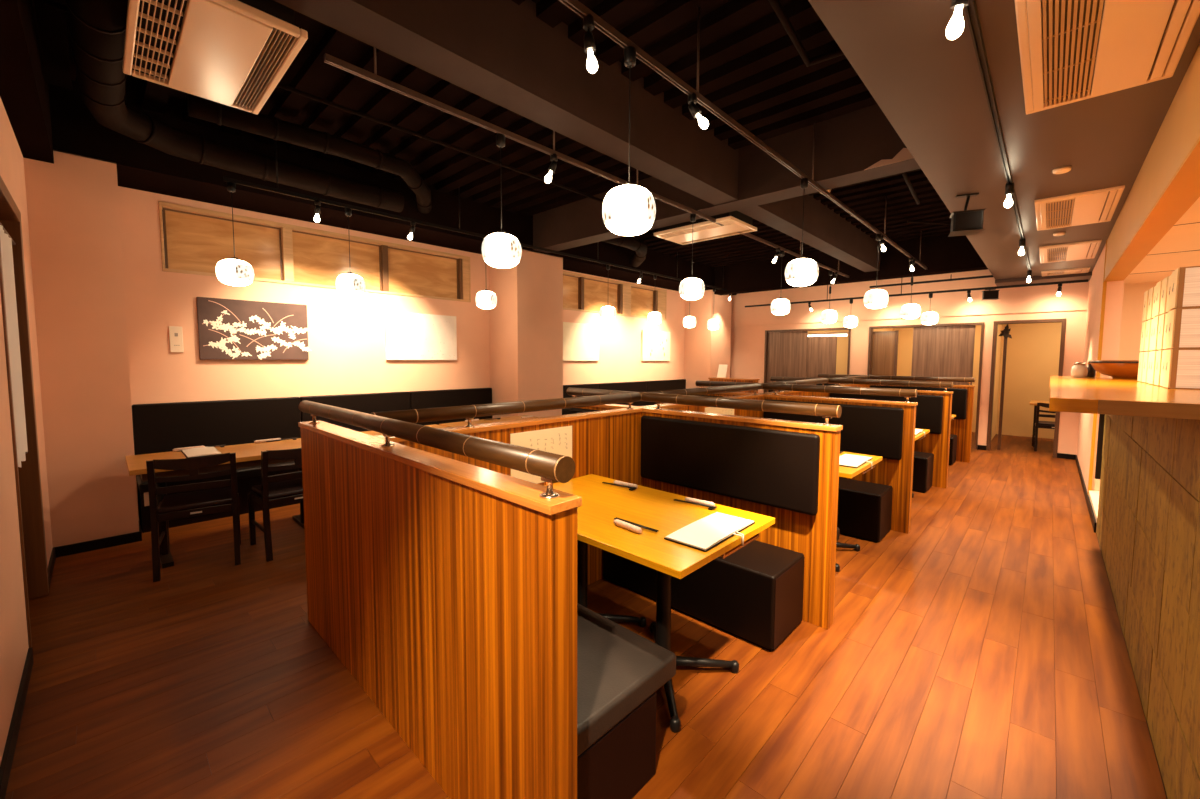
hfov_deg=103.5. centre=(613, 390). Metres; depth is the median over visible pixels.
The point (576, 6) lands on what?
track
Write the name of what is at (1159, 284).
carton
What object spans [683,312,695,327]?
pendant lamp
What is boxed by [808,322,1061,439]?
wall
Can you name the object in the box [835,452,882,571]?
table
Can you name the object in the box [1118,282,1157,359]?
wall
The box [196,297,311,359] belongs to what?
painting
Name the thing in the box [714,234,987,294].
ceiling beam
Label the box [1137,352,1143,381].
carton
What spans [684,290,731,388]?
wall column
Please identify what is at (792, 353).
door
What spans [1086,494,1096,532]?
trim
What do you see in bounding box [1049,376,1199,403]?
countertop
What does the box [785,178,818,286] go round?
pendant lamp
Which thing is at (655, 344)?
painting
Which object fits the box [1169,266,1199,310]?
carton
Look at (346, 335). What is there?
wall
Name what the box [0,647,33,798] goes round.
baseboard
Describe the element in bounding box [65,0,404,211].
duct
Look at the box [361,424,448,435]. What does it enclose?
table
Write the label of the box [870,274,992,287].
track
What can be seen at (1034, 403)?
table
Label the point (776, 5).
ceiling pipe
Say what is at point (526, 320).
wall column
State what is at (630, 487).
chopsticks
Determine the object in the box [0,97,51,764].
wall
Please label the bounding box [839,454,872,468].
menu
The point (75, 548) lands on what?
baseboard
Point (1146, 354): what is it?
carton
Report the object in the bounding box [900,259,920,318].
pendant lamp
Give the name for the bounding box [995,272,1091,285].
ceiling beam
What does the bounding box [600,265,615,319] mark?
pendant lamp
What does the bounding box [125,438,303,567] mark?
table
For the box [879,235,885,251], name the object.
track spotlight
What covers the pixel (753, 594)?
bench
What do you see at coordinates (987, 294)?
grille
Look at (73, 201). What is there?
wall column
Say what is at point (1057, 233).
ceiling sensor
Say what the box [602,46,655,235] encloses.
pendant lamp
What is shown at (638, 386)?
cushion
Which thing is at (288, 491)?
dining chair
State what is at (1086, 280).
track
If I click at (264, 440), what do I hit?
hand towel
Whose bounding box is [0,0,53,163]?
ceiling beam
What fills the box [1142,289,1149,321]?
carton
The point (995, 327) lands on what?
door frame
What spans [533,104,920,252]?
ceiling beam
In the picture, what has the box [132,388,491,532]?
bench
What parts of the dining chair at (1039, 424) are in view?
leg, crest rail, seat, seat rail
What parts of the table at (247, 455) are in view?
leg, leg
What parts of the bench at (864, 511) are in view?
panel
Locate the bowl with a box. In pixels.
[1088,360,1138,378]
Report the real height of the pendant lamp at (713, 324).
0.825 m
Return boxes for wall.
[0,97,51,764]
[118,186,684,518]
[298,400,581,798]
[371,375,868,584]
[562,387,842,629]
[695,380,917,533]
[730,310,1086,454]
[768,376,952,487]
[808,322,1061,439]
[816,374,974,462]
[1077,244,1123,491]
[1104,44,1199,278]
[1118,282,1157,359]
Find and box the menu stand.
[716,364,727,377]
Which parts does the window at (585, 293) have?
pane, sash, post, pane, sash, post, post, pane, sash, post, post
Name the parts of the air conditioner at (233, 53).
plate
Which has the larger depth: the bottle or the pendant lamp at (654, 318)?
the pendant lamp at (654, 318)
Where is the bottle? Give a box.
[1087,363,1095,376]
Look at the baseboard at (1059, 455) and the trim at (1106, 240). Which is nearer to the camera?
the trim at (1106, 240)
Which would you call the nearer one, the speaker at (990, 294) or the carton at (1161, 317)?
the carton at (1161, 317)
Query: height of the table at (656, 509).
0.720 m
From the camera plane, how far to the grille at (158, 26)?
2.10 m
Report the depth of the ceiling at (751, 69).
3.53 m
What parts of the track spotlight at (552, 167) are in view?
bulb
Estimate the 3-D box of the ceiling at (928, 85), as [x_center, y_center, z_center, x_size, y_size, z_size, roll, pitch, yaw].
[3.077,-1.789,3.443,1.012,0.750,9.955,4,5,42]
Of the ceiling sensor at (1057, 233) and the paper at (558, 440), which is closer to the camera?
the paper at (558, 440)
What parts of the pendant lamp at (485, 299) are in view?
lamp shade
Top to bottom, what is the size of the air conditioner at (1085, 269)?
0.252 m
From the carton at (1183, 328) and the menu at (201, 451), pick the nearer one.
the carton at (1183, 328)
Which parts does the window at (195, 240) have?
sash, pane, post, pane, sash, post, pane, sash, post, post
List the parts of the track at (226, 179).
suspension rod, suspension rod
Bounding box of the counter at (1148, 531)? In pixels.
[1049,376,1199,798]
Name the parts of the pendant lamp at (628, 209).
lamp shade, cord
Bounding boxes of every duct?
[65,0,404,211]
[187,93,431,213]
[603,236,646,266]
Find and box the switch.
[169,326,183,351]
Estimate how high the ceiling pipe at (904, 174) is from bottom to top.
0.036 m
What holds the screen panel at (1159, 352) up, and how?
on the counter at (1148, 531)
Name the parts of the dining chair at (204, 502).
leg, leg, crest rail, seat rail, seat, leg, leg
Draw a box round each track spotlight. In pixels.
[314,199,320,221]
[408,221,415,239]
[545,153,556,182]
[583,13,597,72]
[688,92,708,128]
[772,247,779,262]
[831,272,837,283]
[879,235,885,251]
[909,257,913,270]
[946,0,968,39]
[967,290,971,301]
[1004,182,1013,207]
[1018,238,1025,255]
[1026,270,1031,282]
[1056,283,1061,295]
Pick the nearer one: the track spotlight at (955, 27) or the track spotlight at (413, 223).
the track spotlight at (955, 27)
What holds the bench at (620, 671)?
on the floor
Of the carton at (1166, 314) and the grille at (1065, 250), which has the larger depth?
the grille at (1065, 250)
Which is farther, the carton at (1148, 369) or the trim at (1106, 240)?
the trim at (1106, 240)
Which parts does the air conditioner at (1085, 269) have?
plate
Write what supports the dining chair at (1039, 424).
on the floor
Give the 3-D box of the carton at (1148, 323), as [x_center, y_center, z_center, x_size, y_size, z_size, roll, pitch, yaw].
[3.370,-0.325,2.792,0.301,0.192,0.157,4,5,42]
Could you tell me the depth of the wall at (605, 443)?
3.02 m
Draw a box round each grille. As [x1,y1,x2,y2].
[132,0,185,82]
[234,28,296,110]
[658,220,734,237]
[681,229,752,243]
[955,211,981,229]
[984,291,997,298]
[1042,0,1103,106]
[1046,199,1074,228]
[1047,247,1066,261]
[1048,272,1062,275]
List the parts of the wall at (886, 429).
backrest, handrail, backrest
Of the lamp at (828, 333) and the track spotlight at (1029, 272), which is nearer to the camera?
the track spotlight at (1029, 272)
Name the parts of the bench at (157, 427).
seat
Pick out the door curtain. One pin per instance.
(6, 241)
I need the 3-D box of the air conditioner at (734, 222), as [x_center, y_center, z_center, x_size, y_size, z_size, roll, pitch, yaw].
[1.008,-1.995,5.263,0.980,0.504,0.585,4,5,42]
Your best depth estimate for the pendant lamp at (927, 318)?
7.64 m
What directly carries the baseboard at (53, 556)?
attached to the wall at (14, 646)
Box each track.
[223,140,726,290]
[324,47,848,277]
[559,0,926,269]
[745,279,1087,306]
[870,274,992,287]
[964,0,1031,276]
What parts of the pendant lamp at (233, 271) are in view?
cord, lamp shade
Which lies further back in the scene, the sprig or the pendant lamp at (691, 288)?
the sprig
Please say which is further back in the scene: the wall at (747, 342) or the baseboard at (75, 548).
the wall at (747, 342)
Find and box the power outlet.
[144,492,148,505]
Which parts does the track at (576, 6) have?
suspension rod, suspension rod, suspension rod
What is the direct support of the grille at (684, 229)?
attached to the air conditioner at (734, 222)
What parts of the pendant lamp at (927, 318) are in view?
lamp shade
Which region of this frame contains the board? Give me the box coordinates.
[1095,414,1104,478]
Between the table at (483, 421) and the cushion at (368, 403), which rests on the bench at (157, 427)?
the cushion at (368, 403)
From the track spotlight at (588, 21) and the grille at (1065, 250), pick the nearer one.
the track spotlight at (588, 21)
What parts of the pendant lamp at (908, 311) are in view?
lamp shade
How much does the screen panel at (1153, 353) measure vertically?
0.192 m
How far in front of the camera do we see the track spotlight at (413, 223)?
4.90 m
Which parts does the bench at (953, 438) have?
panel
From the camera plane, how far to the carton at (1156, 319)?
2.65 m
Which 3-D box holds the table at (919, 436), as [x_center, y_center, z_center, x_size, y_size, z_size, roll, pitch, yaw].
[2.639,0.766,5.157,1.207,0.720,0.764,4,5,42]
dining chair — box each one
[146,452,240,581]
[248,448,302,561]
[1033,403,1055,450]
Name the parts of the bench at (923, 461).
panel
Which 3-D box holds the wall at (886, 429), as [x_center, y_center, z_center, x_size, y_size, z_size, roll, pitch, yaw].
[1.707,0.546,4.678,2.159,1.211,0.195,4,5,42]
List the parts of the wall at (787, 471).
backrest, handrail, backrest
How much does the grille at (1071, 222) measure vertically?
0.034 m
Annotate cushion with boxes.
[132,397,300,454]
[300,391,410,431]
[410,388,491,424]
[563,383,598,397]
[598,381,646,405]
[647,379,685,405]
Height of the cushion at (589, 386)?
0.595 m
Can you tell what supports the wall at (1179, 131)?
attached to the wall at (1114, 290)
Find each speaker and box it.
[948,193,986,236]
[982,289,998,299]
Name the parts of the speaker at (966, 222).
ceiling plate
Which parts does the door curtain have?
curtain rod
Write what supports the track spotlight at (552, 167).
attached to the track at (373, 77)
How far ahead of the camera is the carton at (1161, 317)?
2.53 m
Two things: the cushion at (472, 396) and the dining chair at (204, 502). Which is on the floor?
the dining chair at (204, 502)
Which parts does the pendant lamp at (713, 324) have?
lamp shade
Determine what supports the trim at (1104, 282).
attached to the wall at (1114, 290)
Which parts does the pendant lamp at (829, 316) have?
lamp shade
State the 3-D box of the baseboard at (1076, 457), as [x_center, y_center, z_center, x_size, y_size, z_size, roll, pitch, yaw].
[5.850,1.056,5.931,0.012,0.075,2.860,4,5,42]
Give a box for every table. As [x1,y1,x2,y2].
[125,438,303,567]
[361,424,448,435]
[439,415,539,426]
[544,474,774,732]
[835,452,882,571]
[912,428,929,497]
[1030,401,1048,445]
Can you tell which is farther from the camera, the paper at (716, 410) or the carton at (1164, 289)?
the paper at (716, 410)
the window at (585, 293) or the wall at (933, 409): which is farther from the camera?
the window at (585, 293)
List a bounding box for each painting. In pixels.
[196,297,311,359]
[385,311,456,359]
[563,322,598,360]
[641,330,669,360]
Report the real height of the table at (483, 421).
0.712 m
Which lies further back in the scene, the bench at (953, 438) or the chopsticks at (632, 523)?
the bench at (953, 438)
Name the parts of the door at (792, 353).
sliding panel, sliding panel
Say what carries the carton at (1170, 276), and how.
on the carton at (1166, 314)
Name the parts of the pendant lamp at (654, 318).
lamp shade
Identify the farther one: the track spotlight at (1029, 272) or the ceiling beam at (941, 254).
the ceiling beam at (941, 254)
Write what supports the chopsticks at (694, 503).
on the table at (656, 509)
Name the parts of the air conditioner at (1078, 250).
plate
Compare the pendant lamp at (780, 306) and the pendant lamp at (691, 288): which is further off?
the pendant lamp at (780, 306)
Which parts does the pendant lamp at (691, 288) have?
lamp shade, cord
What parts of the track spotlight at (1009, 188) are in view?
bulb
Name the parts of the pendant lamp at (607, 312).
lamp shade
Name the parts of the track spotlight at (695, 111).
bulb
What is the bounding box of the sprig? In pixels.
[999,324,1011,339]
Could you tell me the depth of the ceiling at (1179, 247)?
3.95 m
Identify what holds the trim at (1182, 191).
attached to the wall at (1114, 290)
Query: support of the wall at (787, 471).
on the floor
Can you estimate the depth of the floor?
2.15 m
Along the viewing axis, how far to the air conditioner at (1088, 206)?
3.66 m
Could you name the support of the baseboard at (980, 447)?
attached to the wall at (747, 342)
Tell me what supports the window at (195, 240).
in the wall at (346, 335)
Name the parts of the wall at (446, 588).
rail post, handrail, rail post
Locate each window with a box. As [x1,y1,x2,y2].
[159,201,470,301]
[563,271,666,319]
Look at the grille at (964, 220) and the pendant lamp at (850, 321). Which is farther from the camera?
the pendant lamp at (850, 321)
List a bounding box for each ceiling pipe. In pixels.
[768,0,843,66]
[901,172,919,204]
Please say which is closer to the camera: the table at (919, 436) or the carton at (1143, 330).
the carton at (1143, 330)
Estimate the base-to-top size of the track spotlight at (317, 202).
0.184 m
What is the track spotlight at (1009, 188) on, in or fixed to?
attached to the track at (971, 9)
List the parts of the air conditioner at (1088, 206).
plate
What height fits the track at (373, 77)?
0.550 m
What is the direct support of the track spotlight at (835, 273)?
attached to the track at (373, 77)
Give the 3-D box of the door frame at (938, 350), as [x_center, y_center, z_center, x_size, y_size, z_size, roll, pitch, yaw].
[5.392,-0.104,8.311,1.683,2.070,0.160,4,5,42]
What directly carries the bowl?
on the counter at (1148, 531)
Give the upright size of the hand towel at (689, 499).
0.026 m
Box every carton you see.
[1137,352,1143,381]
[1140,321,1146,351]
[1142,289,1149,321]
[1142,351,1149,382]
[1144,319,1151,351]
[1146,351,1150,382]
[1147,286,1154,319]
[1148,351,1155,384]
[1149,319,1153,350]
[1151,315,1159,350]
[1152,286,1155,318]
[1154,280,1161,316]
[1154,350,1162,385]
[1157,313,1165,349]
[1160,276,1168,314]
[1160,350,1164,386]
[1163,313,1168,349]
[1163,349,1199,389]
[1166,274,1171,312]
[1166,307,1199,348]
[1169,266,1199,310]
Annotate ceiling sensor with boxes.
[1052,166,1071,173]
[1053,232,1065,235]
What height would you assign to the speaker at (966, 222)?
0.277 m
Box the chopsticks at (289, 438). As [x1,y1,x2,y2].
[266,438,297,441]
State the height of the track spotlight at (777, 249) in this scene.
0.193 m
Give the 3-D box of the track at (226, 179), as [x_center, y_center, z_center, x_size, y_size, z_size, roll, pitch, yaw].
[-0.321,-2.131,6.796,0.020,0.550,8.260,4,5,42]
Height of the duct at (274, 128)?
0.255 m
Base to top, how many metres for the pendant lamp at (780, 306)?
0.825 m
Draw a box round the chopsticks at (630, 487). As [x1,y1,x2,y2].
[602,482,636,490]
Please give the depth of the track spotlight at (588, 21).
1.95 m
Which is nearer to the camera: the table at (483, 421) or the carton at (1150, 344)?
the carton at (1150, 344)
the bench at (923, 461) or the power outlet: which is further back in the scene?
the bench at (923, 461)
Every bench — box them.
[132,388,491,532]
[563,379,685,405]
[577,603,675,798]
[603,540,804,650]
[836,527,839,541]
[837,477,892,542]
[912,451,933,492]
[949,434,956,464]
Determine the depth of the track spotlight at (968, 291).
7.35 m
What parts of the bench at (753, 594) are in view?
panel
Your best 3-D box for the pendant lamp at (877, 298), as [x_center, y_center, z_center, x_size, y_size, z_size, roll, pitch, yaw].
[2.949,-1.329,5.301,0.250,0.825,0.250,4,5,42]
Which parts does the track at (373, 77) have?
suspension rod, suspension rod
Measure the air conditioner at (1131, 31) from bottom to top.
0.252 m
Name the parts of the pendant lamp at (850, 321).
lamp shade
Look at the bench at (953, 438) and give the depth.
6.55 m
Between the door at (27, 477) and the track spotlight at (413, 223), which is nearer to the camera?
the door at (27, 477)
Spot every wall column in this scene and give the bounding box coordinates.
[23,150,138,547]
[489,249,562,417]
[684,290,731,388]
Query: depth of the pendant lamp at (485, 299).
5.51 m
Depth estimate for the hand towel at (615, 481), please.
2.69 m
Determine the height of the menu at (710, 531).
0.051 m
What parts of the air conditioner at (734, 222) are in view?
plate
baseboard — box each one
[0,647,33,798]
[47,547,55,586]
[55,523,141,557]
[977,445,985,449]
[1057,453,1075,459]
[1075,455,1087,499]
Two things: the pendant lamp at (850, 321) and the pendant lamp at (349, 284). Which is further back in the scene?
the pendant lamp at (850, 321)
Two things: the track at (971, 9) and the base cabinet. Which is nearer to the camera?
the track at (971, 9)
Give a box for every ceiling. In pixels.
[33,0,950,267]
[808,0,1199,279]
[1124,197,1199,283]
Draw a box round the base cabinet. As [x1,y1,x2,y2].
[708,377,759,392]
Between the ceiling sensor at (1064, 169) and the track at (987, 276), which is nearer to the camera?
the ceiling sensor at (1064, 169)
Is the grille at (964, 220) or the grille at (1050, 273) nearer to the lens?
the grille at (964, 220)
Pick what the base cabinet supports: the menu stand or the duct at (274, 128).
the menu stand
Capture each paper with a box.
[510,426,571,483]
[705,407,733,414]
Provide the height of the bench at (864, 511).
0.388 m
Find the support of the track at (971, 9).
attached to the ceiling at (928, 85)
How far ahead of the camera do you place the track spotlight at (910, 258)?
6.47 m
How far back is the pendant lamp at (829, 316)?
7.45 m
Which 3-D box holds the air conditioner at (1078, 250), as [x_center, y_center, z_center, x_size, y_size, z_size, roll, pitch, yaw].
[4.997,-1.625,5.199,0.463,0.252,1.050,4,5,42]
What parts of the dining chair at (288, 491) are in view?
leg, seat rail, leg, seat, crest rail, seat rail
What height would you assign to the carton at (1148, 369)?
0.192 m
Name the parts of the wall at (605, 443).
handrail, handrail, panel, handrail, panel, handrail, panel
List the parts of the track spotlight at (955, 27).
bulb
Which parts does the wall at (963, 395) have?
backrest, handrail, backrest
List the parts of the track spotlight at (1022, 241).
bulb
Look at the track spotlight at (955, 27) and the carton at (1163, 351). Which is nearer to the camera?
the track spotlight at (955, 27)
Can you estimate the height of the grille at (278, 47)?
0.032 m
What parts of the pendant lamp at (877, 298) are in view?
lamp shade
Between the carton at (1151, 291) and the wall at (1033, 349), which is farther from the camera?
the wall at (1033, 349)
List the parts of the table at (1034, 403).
leg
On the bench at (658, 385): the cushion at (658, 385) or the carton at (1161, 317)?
the cushion at (658, 385)
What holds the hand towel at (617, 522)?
on the table at (656, 509)
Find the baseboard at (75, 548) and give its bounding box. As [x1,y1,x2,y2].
[55,523,141,557]
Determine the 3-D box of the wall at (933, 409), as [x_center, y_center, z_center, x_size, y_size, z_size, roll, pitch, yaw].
[3.017,0.460,6.093,2.166,1.211,0.195,4,5,42]
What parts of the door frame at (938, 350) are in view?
sliding panel, sliding panel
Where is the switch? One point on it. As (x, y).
(175, 332)
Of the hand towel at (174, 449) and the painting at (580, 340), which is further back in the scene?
the painting at (580, 340)
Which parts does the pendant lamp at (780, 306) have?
lamp shade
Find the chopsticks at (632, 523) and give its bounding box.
[614,517,658,531]
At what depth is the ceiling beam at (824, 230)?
5.80 m
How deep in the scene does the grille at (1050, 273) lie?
6.40 m
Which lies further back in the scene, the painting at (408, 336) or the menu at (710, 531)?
the painting at (408, 336)
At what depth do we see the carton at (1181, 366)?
2.25 m
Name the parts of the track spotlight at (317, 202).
bulb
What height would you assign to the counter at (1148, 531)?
1.320 m
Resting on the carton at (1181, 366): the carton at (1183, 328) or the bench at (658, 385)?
the carton at (1183, 328)
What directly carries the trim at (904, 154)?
attached to the ceiling beam at (846, 145)
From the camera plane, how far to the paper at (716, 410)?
4.14 m
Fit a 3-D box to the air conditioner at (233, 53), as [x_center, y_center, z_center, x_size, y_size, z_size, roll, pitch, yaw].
[-1.893,-1.808,2.204,0.980,0.504,0.545,4,5,42]
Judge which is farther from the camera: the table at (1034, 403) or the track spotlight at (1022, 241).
the table at (1034, 403)
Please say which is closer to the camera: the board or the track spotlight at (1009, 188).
the track spotlight at (1009, 188)
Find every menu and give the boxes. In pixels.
[181,446,221,457]
[664,512,754,551]
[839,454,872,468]
[915,429,924,436]
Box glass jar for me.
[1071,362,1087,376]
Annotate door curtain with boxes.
[0,223,27,467]
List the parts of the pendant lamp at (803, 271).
lamp shade, cord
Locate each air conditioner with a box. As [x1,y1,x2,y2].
[123,0,307,114]
[653,210,756,244]
[1014,0,1199,114]
[1034,185,1124,230]
[1039,240,1101,262]
[1041,267,1089,275]
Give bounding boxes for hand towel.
[172,446,204,451]
[254,438,280,442]
[613,480,637,487]
[614,519,641,532]
[685,497,714,505]
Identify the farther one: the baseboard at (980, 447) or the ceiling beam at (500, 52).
the baseboard at (980, 447)
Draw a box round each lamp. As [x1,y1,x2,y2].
[216,182,253,285]
[335,208,364,296]
[475,238,496,308]
[482,133,521,267]
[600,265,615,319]
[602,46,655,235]
[647,275,661,324]
[679,214,704,299]
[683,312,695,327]
[707,288,719,329]
[771,251,790,314]
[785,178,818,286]
[808,332,848,336]
[821,271,837,323]
[843,299,857,327]
[863,233,888,308]
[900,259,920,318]
[920,293,938,324]
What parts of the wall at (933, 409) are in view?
handrail, backrest, panel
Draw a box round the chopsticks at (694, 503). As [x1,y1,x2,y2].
[674,499,716,509]
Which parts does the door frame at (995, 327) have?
post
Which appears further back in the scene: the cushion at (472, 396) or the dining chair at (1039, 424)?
the dining chair at (1039, 424)
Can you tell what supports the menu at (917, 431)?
on the table at (919, 436)
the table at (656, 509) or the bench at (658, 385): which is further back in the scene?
the bench at (658, 385)
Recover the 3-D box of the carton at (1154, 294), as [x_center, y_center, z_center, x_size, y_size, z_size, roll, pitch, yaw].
[3.269,-0.510,2.662,0.301,0.192,0.157,4,5,42]
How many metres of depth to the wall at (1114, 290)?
5.04 m
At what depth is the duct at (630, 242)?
6.97 m
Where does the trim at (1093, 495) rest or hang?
attached to the wall at (1133, 294)
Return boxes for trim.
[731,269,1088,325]
[865,148,912,169]
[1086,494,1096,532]
[1088,281,1106,494]
[1089,490,1098,530]
[1103,240,1106,281]
[1104,137,1199,281]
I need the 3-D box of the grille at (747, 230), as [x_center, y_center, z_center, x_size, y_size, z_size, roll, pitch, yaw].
[1.156,-1.775,5.439,0.920,0.032,0.085,4,5,42]
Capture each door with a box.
[0,176,48,647]
[763,327,850,392]
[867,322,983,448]
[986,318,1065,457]
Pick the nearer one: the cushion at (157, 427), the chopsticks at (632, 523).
the chopsticks at (632, 523)
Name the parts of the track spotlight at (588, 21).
bulb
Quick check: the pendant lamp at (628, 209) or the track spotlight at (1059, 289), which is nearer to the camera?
the pendant lamp at (628, 209)
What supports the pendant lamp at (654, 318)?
hanging from the track at (226, 179)
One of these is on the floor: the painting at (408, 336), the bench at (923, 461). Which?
the bench at (923, 461)
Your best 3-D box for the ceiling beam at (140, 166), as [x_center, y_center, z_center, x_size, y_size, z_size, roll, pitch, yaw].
[-0.872,-2.168,7.081,0.660,0.520,9.985,4,5,42]
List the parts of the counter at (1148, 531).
stone panel, stone panel, stone panel, stone panel, stone panel, stone panel, stone panel, stone panel, stone panel, stone panel, stone panel, stone panel, stone panel, stone panel, stone panel, stone panel, stone panel, stone panel, stone panel, stone panel, stone panel, stone panel, stone panel, stone panel, stone panel, stone panel, stone panel, stone panel, stone panel, stone panel, stone panel, stone panel, stone panel, stone panel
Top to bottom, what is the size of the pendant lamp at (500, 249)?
0.825 m
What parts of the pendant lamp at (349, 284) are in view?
cord, lamp shade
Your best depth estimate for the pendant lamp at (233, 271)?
3.81 m
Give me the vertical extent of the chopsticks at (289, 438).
0.016 m
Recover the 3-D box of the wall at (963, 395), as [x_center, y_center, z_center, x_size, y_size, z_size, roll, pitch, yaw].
[4.277,0.377,7.442,2.191,1.211,0.150,4,5,42]
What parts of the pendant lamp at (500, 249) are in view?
cord, lamp shade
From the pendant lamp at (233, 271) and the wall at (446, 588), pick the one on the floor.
the wall at (446, 588)
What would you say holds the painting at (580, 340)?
attached to the wall at (346, 335)
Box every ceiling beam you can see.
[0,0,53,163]
[48,80,736,294]
[273,0,738,204]
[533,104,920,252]
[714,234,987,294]
[737,194,880,271]
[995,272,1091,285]
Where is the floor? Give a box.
[5,432,1166,798]
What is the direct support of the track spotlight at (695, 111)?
attached to the track at (576, 6)
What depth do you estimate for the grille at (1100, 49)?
1.81 m

